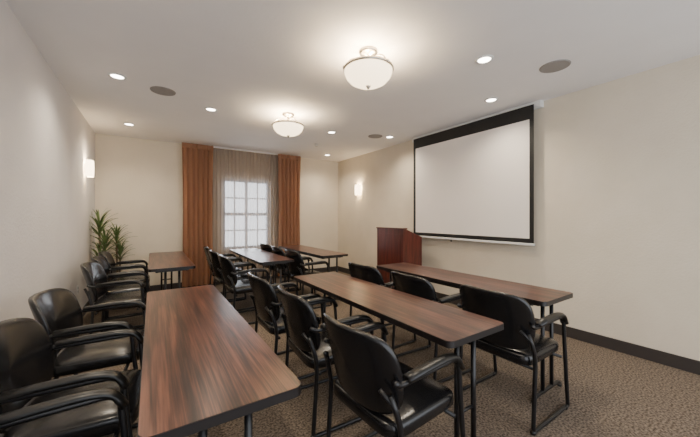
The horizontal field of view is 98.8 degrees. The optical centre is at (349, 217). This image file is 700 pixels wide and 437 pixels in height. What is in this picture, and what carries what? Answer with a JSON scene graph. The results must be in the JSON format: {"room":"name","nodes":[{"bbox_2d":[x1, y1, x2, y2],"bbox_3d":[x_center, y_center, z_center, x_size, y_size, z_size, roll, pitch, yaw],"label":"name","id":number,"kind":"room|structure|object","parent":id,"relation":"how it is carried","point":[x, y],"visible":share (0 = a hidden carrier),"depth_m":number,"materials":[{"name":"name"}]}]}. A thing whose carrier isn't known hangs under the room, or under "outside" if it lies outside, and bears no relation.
{"room":"conference room","nodes":[
{"label":"conference room","id":0,"kind":"room"},
{"bbox_2d":[0,0,94,320],"bbox_3d":[-2.052,-0.020,1.575,0.150,2.680,8.090,0,0,-33],"label":"wall","id":1,"kind":"structure","parent":0,"point":[47,199],"depth_m":2.40,"materials":[{"name":"paint"}]},
{"bbox_2d":[82,300,89,316],"bbox_3d":[-1.942,1.262,1.558,0.014,0.115,7.940,0,0,-33],"label":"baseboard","id":2,"kind":"structure","parent":1,"relation":"attached to","point":[87,303],"depth_m":4.14,"materials":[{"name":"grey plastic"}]},
{"bbox_2d":[84,159,93,176],"bbox_3d":[-3.599,-0.670,4.143,0.097,0.224,0.160,0,0,-33],"label":"wall sconce","id":3,"kind":"object","parent":1,"relation":"attached to","point":[89,164],"visible":1,"depth_m":4.08,"materials":[{"name":"white glass"}]},
{"bbox_2d":[150,86,175,95],"bbox_3d":[-2.015,-1.355,3.235,0.240,0.010,0.240,0,0,-33],"label":"ceiling speaker","id":4,"kind":"object","parent":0,"point":[159,90],"depth_m":3.23},
{"bbox_2d":[95,133,337,285],"bbox_3d":[-2.257,-0.020,6.197,4.600,2.680,0.150,0,0,-33],"label":"wall","id":5,"kind":"structure","parent":0,"point":[138,180],"depth_m":5.32,"materials":[{"name":"paint"}]},
{"bbox_2d":[150,266,335,290],"bbox_3d":[-2.212,1.262,6.128,4.572,0.115,0.014,0,0,-33],"label":"baseboard","id":6,"kind":"structure","parent":5,"relation":"attached to","point":[324,269],"depth_m":5.68,"materials":[{"name":"grey plastic"}]},
{"bbox_2d":[5,0,699,161],"bbox_3d":[-0.070,-1.410,2.883,4.900,0.100,8.090,0,0,-33],"label":"ceiling","id":7,"kind":"structure","parent":0,"point":[254,62],"depth_m":2.52,"materials":[{"name":"paint"}]},
{"bbox_2d":[107,72,126,79],"bbox_3d":[-2.244,-1.355,2.892,0.150,0.010,0.150,0,0,-33],"label":"recessed light","id":8,"kind":"object","parent":7,"relation":"in","point":[118,76],"visible":1,"depth_m":2.89,"materials":[{"name":"white plastic"}]},
{"bbox_2d":[204,107,216,111],"bbox_3d":[-1.752,-1.355,3.780,0.150,0.010,0.150,0,0,-33],"label":"recessed light","id":9,"kind":"object","parent":7,"relation":"in","point":[211,109],"visible":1,"depth_m":3.77,"materials":[{"name":"white plastic"}]},
{"bbox_2d":[180,142,277,154],"bbox_3d":[-2.096,-1.347,6.099,2.360,0.025,0.020,0,0,-33],"label":"track","id":10,"kind":"object","parent":7,"relation":"attached to","point":[180,142],"visible":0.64,"depth_m":6.04,"materials":[{"name":"white plastic"}]},
{"bbox_2d":[182,142,212,286],"bbox_3d":[-2.803,-0.043,5.536,0.520,2.605,0.120,0,0,-33],"label":"curtain","id":11,"kind":"object","parent":10,"relation":"hanging from","point":[197,159],"visible":0.91,"depth_m":5.53,"materials":[{"name":"fabric"}]},
{"bbox_2d":[212,148,278,281],"bbox_3d":[-2.110,-0.043,6.120,1.420,2.585,0.044,0,0,-33],"label":"sheer curtain","id":12,"kind":"object","parent":10,"relation":"hanging from","point":[245,196],"visible":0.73,"depth_m":6.10,"materials":[{"name":"beige fabric"}]},
{"bbox_2d":[278,154,300,275],"bbox_3d":[-1.311,-0.043,6.532,0.528,2.605,0.122,0,0,-33],"label":"curtain","id":13,"kind":"object","parent":10,"relation":"hanging from","point":[289,166],"visible":0.76,"depth_m":6.50,"materials":[{"name":"fabric"}]},
{"bbox_2d":[271,112,303,137],"bbox_3d":[-0.812,-1.203,3.954,0.416,0.314,0.421,0,0,-33],"label":"semi-flush ceiling light","id":14,"kind":"object","parent":7,"relation":"attached to","point":[288,128],"visible":1,"depth_m":3.84,"materials":[{"name":"white glass"}]},
{"bbox_2d":[343,46,393,89],"bbox_3d":[0.151,-1.203,2.457,0.416,0.314,0.421,0,0,-33],"label":"semi-flush ceiling light","id":15,"kind":"object","parent":7,"relation":"attached to","point":[368,71],"visible":1,"depth_m":2.35,"materials":[{"name":"white glass"}]},
{"bbox_2d":[475,55,493,63],"bbox_3d":[1.157,-1.355,2.585,0.150,0.010,0.150,0,0,-33],"label":"recessed light","id":16,"kind":"object","parent":7,"relation":"in","point":[483,59],"visible":1,"depth_m":2.58,"materials":[{"name":"white plastic"}]},
{"bbox_2d":[484,97,497,102],"bbox_3d":[1.636,-1.355,3.476,0.150,0.010,0.150,0,0,-33],"label":"recessed light","id":17,"kind":"object","parent":7,"relation":"in","point":[492,99],"visible":1,"depth_m":3.46,"materials":[{"name":"white plastic"}]},
{"bbox_2d":[368,134,381,137],"bbox_3d":[0.425,-1.355,5.038,0.240,0.010,0.240,0,0,-33],"label":"ceiling speaker","id":18,"kind":"object","parent":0,"point":[373,135],"depth_m":5.03},
{"bbox_2d":[51,271,699,436],"bbox_3d":[-0.070,1.370,2.883,4.900,0.100,8.090,0,0,-33],"label":"floor","id":19,"kind":"structure","parent":0,"point":[612,393],"depth_m":2.19,"materials":[{"name":"carpet"}]},
{"bbox_2d":[0,388,128,436],"bbox_3d":[-0.926,0.897,0.803,0.607,0.845,0.577,0,0,-33],"label":"armchair","id":20,"kind":"object","parent":19,"relation":"on","point":[80,399],"visible":1,"depth_m":1.06,"materials":[{"name":"black leather"}]},
{"bbox_2d":[0,318,143,436],"bbox_3d":[-1.296,0.897,1.401,0.607,0.845,0.577,0,0,-28],"label":"armchair","id":21,"kind":"object","parent":19,"relation":"on","point":[27,357],"visible":0.84,"depth_m":1.32,"materials":[{"name":"black leather"}]},
{"bbox_2d":[28,288,145,436],"bbox_3d":[-1.693,0.897,2.002,0.607,0.845,0.577,0,0,-27],"label":"armchair","id":22,"kind":"object","parent":19,"relation":"on","point":[58,310],"visible":0.72,"depth_m":1.88,"materials":[{"name":"black leather"}]},
{"bbox_2d":[89,209,128,296],"bbox_3d":[-3.624,0.586,4.538,0.450,1.468,0.588,0,0,-33],"label":"dracaena","id":23,"kind":"object","parent":19,"relation":"on","point":[99,223],"visible":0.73,"depth_m":4.49,"materials":[{"name":"green plant"}]},
{"bbox_2d":[80,262,149,333],"bbox_3d":[-2.482,0.897,3.217,0.607,0.845,0.577,0,0,-29],"label":"armchair","id":24,"kind":"object","parent":19,"relation":"on","point":[95,277],"visible":0.74,"depth_m":3.12,"materials":[{"name":"black leather"}]},
{"bbox_2d":[91,256,149,331],"bbox_3d":[-2.817,0.897,3.723,0.607,0.845,0.577,0,0,-35],"label":"armchair","id":25,"kind":"object","parent":19,"relation":"on","point":[132,287],"visible":0.34,"depth_m":3.68,"materials":[{"name":"black leather"}]},
{"bbox_2d":[104,220,137,272],"bbox_3d":[-3.754,0.680,4.830,0.543,1.279,0.442,0,0,-33],"label":"dracaena","id":26,"kind":"object","parent":19,"relation":"on","point":[119,250],"visible":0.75,"depth_m":4.86,"materials":[{"name":"green plant"}]},
{"bbox_2d":[98,251,150,317],"bbox_3d":[-3.137,0.897,4.208,0.607,0.845,0.577,0,0,-33],"label":"armchair","id":27,"kind":"object","parent":19,"relation":"on","point":[107,256],"visible":0.42,"depth_m":4.18,"materials":[{"name":"black leather"}]},
{"bbox_2d":[148,251,195,289],"bbox_3d":[-2.543,0.950,4.216,0.472,0.740,1.860,0,0,-33],"label":"table","id":28,"kind":"object","parent":19,"relation":"on","point":[159,262],"visible":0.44,"depth_m":3.83,"materials":[{"name":"brown wood"}]},
{"bbox_2d":[137,285,300,436],"bbox_3d":[-0.866,0.950,1.681,0.472,0.740,1.860,0,0,-33],"label":"table","id":29,"kind":"object","parent":19,"relation":"on","point":[204,367],"visible":1,"depth_m":1.14,"materials":[{"name":"brown wood"}]},
{"bbox_2d":[203,246,244,300],"bbox_3d":[-2.083,0.897,4.953,0.607,0.845,0.577,0,0,-31],"label":"armchair","id":30,"kind":"object","parent":19,"relation":"on","point":[206,248],"visible":0.32,"depth_m":4.81,"materials":[{"name":"black leather"}]},
{"bbox_2d":[208,250,253,310],"bbox_3d":[-1.751,0.897,4.414,0.607,0.845,0.577,0,0,-36],"label":"armchair","id":31,"kind":"object","parent":19,"relation":"on","point":[218,276],"visible":0.57,"depth_m":4.23,"materials":[{"name":"black leather"}]},
{"bbox_2d":[218,254,268,324],"bbox_3d":[-1.388,0.897,3.900,0.607,0.845,0.577,0,0,-33],"label":"armchair","id":32,"kind":"object","parent":19,"relation":"on","point":[234,286],"visible":0.69,"depth_m":3.69,"materials":[{"name":"black leather"}]},
{"bbox_2d":[229,248,293,306],"bbox_3d":[-1.462,0.950,4.738,0.472,0.740,1.860,0,0,-33],"label":"table","id":33,"kind":"object","parent":19,"relation":"on","point":[261,257],"visible":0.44,"depth_m":4.31,"materials":[{"name":"brown wood"}]},
{"bbox_2d":[260,243,297,291],"bbox_3d":[-1.355,0.897,5.574,0.607,0.845,0.577,0,0,-35],"label":"armchair","id":34,"kind":"object","parent":19,"relation":"on","point":[265,247],"visible":0.23,"depth_m":5.32,"materials":[{"name":"black leather"}]},
{"bbox_2d":[247,272,326,379],"bbox_3d":[-0.579,0.897,2.637,0.607,0.845,0.577,0,0,-33],"label":"armchair","id":35,"kind":"object","parent":19,"relation":"on","point":[264,298],"visible":0.58,"depth_m":2.41,"materials":[{"name":"black leather"}]},
{"bbox_2d":[271,246,310,291],"bbox_3d":[-1.015,0.897,5.060,0.607,0.845,0.577,0,0,-29],"label":"armchair","id":36,"kind":"object","parent":19,"relation":"on","point":[276,250],"visible":0.41,"depth_m":4.85,"materials":[{"name":"black leather"}]},
{"bbox_2d":[285,249,331,308],"bbox_3d":[-0.667,0.897,4.532,0.607,0.845,0.577,0,0,-33],"label":"armchair","id":37,"kind":"object","parent":19,"relation":"on","point":[297,268],"visible":0.63,"depth_m":4.33,"materials":[{"name":"black leather"}]},
{"bbox_2d":[279,245,347,299],"bbox_3d":[-0.727,0.950,5.367,0.472,0.740,1.860,0,0,-33],"label":"table","id":38,"kind":"object","parent":19,"relation":"on","point":[306,250],"visible":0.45,"depth_m":4.92,"materials":[{"name":"brown wood"}]},
{"bbox_2d":[277,285,373,436],"bbox_3d":[-0.191,0.897,2.104,0.607,0.845,0.577,0,0,-30],"label":"armchair","id":39,"kind":"object","parent":19,"relation":"on","point":[304,336],"visible":0.65,"depth_m":1.87,"materials":[{"name":"black leather"}]},
{"bbox_2d":[348,262,415,348],"bbox_3d":[0.301,0.897,3.228,0.607,0.845,0.577,0,0,-36],"label":"armchair","id":40,"kind":"object","parent":19,"relation":"on","point":[367,273],"visible":0.23,"depth_m":2.98,"materials":[{"name":"black leather"}]},
{"bbox_2d":[323,313,465,436],"bbox_3d":[0.182,0.897,1.520,0.607,0.845,0.577,0,0,-36],"label":"armchair","id":41,"kind":"object","parent":19,"relation":"on","point":[395,398],"visible":1,"depth_m":1.32,"materials":[{"name":"black leather"}]},
{"bbox_2d":[294,272,503,436],"bbox_3d":[0.148,0.950,2.290,0.472,0.740,1.860,0,0,-33],"label":"table","id":42,"kind":"object","parent":19,"relation":"on","point":[446,326],"visible":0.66,"depth_m":1.79,"materials":[{"name":"brown wood"}]},
{"bbox_2d":[376,227,421,287],"bbox_3d":[0.801,0.745,4.956,0.422,1.150,0.654,0,0,-33],"label":"lectern","id":43,"kind":"object","parent":19,"relation":"on","point":[394,245],"visible":0.56,"depth_m":4.76,"materials":[{"name":"brown wood"}]},
{"bbox_2d":[390,271,470,382],"bbox_3d":[0.691,0.897,2.675,0.607,0.845,0.577,0,0,-30],"label":"armchair","id":44,"kind":"object","parent":19,"relation":"on","point":[410,284],"visible":0.33,"depth_m":2.44,"materials":[{"name":"black leather"}]},
{"bbox_2d":[376,262,572,402],"bbox_3d":[1.011,0.950,2.944,0.472,0.740,1.860,0,0,-33],"label":"table","id":45,"kind":"object","parent":19,"relation":"on","point":[543,297],"visible":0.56,"depth_m":2.47,"materials":[{"name":"brown wood"}]},
{"bbox_2d":[457,284,569,435],"bbox_3d":[1.125,0.897,2.144,0.607,0.845,0.577,0,0,-33],"label":"armchair","id":46,"kind":"object","parent":19,"relation":"on","point":[519,343],"visible":0.74,"depth_m":1.94,"materials":[{"name":"black leather"}]},
{"bbox_2d":[338,55,699,360],"bbox_3d":[1.912,-0.020,4.192,0.150,2.680,8.090,0,0,-33],"label":"wall","id":47,"kind":"structure","parent":0,"point":[617,162],"depth_m":3.06,"materials":[{"name":"paint"}]},
{"bbox_2d":[355,184,360,194],"bbox_3d":[0.171,-0.600,6.607,0.097,0.224,0.160,0,0,-33],"label":"wall sconce","id":48,"kind":"object","parent":47,"relation":"attached to","point":[358,186],"visible":1,"depth_m":6.54,"materials":[{"name":"white glass"}]},
{"bbox_2d":[412,100,543,245],"bbox_3d":[1.656,-0.497,4.334,0.122,1.725,2.050,0,0,-33],"label":"projection screen","id":49,"kind":"object","parent":47,"relation":"attached to","point":[474,179],"visible":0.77,"depth_m":4.09,"materials":[{"name":"white fabric"}]},
{"bbox_2d":[338,266,699,374],"bbox_3d":[1.885,1.262,4.084,0.014,0.115,7.940,0,0,-33],"label":"baseboard","id":50,"kind":"structure","parent":47,"relation":"attached to","point":[668,359],"depth_m":2.89,"materials":[{"name":"grey plastic"}]},
{"bbox_2d":[539,59,570,72],"bbox_3d":[1.846,-1.355,2.704,0.240,0.010,0.240,0,0,-33],"label":"ceiling speaker","id":51,"kind":"object","parent":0,"point":[557,65],"depth_m":2.69}
]}

